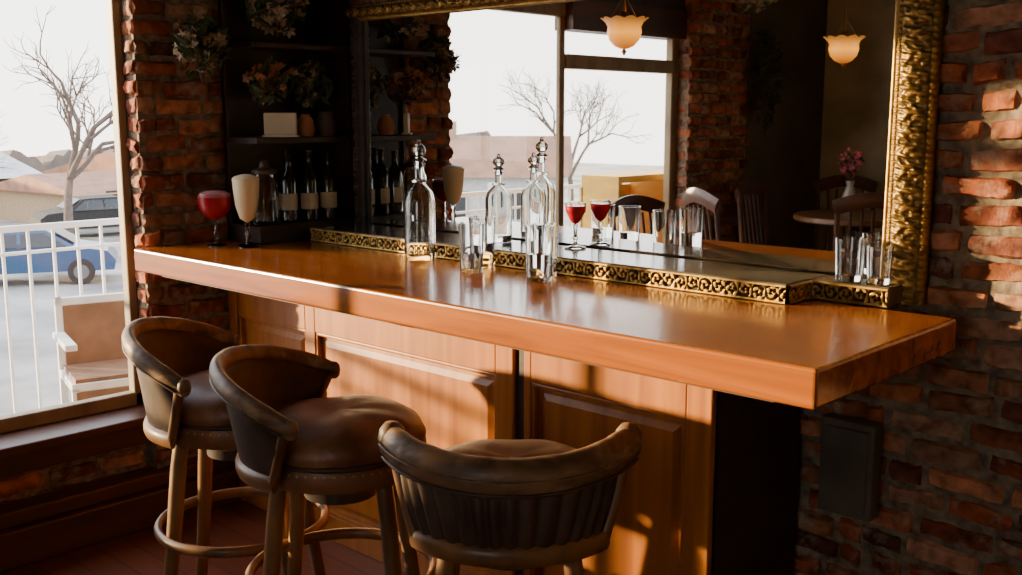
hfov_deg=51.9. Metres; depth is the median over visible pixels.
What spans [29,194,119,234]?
parked car
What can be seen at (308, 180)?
wine bottle
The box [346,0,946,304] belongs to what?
wall mirror
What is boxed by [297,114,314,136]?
pot
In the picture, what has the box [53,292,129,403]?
patio chair
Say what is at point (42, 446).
sill
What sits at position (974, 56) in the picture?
brick wall
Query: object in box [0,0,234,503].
bricks
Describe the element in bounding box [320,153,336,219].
wine bottle
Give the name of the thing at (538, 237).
glass tumbler
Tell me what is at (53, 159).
mountain
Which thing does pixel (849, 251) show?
glass tumbler
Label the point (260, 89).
flower garland
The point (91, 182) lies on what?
roof
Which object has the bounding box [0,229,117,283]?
parked car
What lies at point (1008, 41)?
bricks
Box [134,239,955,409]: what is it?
countertop
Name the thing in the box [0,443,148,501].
wall
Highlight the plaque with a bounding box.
[262,113,298,136]
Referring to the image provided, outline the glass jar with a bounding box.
[251,160,279,224]
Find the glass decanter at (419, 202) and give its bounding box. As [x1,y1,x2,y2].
[404,139,435,260]
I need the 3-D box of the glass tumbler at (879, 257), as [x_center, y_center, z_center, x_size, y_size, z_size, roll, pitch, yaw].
[0.986,-0.061,2.808,0.068,0.100,0.068,9,13,43]
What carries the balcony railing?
on the deck
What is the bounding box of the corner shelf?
[218,0,354,243]
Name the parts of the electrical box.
door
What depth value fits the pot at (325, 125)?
4.32 m
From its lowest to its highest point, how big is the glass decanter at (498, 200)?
0.310 m
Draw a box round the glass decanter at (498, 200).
[485,154,511,241]
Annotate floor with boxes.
[0,499,405,574]
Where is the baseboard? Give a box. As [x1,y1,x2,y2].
[0,459,239,571]
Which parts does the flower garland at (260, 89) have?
stem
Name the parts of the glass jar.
lid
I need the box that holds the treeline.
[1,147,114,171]
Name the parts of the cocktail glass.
foot stem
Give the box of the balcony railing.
[0,218,120,412]
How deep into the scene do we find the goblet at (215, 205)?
4.02 m
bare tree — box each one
[0,108,16,168]
[3,4,114,233]
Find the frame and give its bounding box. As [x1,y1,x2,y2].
[0,0,142,433]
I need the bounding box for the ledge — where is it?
[310,223,902,307]
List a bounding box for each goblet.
[197,190,231,246]
[565,202,585,249]
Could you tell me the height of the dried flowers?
0.272 m
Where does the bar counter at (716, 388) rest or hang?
on the floor
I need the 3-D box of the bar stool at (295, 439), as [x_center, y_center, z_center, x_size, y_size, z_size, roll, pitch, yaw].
[-0.509,0.655,2.925,0.595,0.969,0.657,0,9,0]
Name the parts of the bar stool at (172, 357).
arm post, leg, leg, leg, leg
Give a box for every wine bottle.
[279,150,294,219]
[280,154,297,221]
[300,150,318,220]
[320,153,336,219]
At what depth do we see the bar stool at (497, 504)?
2.22 m
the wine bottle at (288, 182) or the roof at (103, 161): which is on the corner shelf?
the wine bottle at (288, 182)
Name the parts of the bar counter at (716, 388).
moulding, panel, moulding, panel, moulding, panel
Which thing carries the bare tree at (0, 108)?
on the ground
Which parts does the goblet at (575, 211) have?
foot stem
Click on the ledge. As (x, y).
(729, 280)
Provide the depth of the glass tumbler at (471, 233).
3.36 m
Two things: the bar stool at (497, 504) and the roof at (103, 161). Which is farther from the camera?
the roof at (103, 161)
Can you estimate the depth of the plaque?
4.17 m
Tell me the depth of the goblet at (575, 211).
3.52 m
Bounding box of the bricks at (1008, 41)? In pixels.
[349,0,1021,574]
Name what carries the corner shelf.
on the bar counter at (716, 388)
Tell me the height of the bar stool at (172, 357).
0.984 m
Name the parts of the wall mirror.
frame, frame, frame, frame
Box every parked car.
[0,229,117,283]
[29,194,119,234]
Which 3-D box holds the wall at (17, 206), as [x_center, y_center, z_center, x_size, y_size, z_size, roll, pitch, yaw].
[-17.235,-3.575,44.416,7.000,1.300,6.000,7,12,37]
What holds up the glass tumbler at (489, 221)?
on the bar counter at (716, 388)
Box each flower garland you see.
[242,54,293,105]
[288,58,334,107]
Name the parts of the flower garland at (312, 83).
stem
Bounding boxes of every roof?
[0,152,42,178]
[0,170,117,195]
[41,152,115,173]
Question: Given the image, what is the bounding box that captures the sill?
[0,404,151,477]
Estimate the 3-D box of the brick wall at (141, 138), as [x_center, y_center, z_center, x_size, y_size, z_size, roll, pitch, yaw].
[-1.190,-0.491,4.391,0.175,2.750,0.850,9,13,43]
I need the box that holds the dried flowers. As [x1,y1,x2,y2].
[245,0,309,38]
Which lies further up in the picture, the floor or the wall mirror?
the wall mirror
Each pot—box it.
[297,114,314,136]
[315,112,336,135]
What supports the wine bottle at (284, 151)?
on the corner shelf
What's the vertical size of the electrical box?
0.280 m
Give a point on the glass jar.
(268, 211)
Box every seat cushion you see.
[180,370,230,426]
[274,394,425,467]
[444,439,575,457]
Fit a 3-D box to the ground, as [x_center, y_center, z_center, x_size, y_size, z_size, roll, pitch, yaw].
[-37.998,-0.433,29.252,85.000,0.001,130.000,9,13,43]
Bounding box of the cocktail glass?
[232,174,259,247]
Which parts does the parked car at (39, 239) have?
glass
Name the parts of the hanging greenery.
stem, stem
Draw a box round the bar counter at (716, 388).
[134,239,955,574]
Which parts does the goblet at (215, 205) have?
foot stem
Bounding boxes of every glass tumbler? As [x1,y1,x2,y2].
[458,221,483,273]
[468,215,495,268]
[525,224,553,282]
[532,223,558,276]
[835,236,865,281]
[867,245,893,284]
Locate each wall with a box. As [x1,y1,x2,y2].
[0,190,108,229]
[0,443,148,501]
[120,0,234,468]
[350,0,1021,574]
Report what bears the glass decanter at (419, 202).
on the bar counter at (716, 388)
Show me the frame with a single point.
(66, 411)
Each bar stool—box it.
[122,316,328,574]
[209,345,436,574]
[378,421,642,574]
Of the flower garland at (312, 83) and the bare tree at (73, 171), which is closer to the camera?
the flower garland at (312, 83)
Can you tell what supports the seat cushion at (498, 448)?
on the bar stool at (497, 504)
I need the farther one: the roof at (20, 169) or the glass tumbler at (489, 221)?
the roof at (20, 169)
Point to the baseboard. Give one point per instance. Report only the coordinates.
(38, 527)
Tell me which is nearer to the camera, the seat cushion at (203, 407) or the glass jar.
the seat cushion at (203, 407)
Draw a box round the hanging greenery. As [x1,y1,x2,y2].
[171,7,231,81]
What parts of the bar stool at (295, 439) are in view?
leg, arm post, leg, arm post, leg, leg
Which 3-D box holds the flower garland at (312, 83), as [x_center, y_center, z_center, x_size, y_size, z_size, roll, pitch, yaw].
[-0.828,-0.842,4.330,0.171,0.203,0.219,9,13,43]
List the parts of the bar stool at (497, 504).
arm post, leg, leg, leg, arm post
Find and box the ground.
[0,220,123,415]
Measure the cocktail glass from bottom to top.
0.280 m
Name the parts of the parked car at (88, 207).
glass, glass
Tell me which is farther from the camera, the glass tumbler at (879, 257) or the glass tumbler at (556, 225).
the glass tumbler at (556, 225)
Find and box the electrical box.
[818,413,882,521]
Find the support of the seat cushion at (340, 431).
on the bar stool at (295, 439)
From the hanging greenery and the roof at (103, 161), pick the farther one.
the roof at (103, 161)

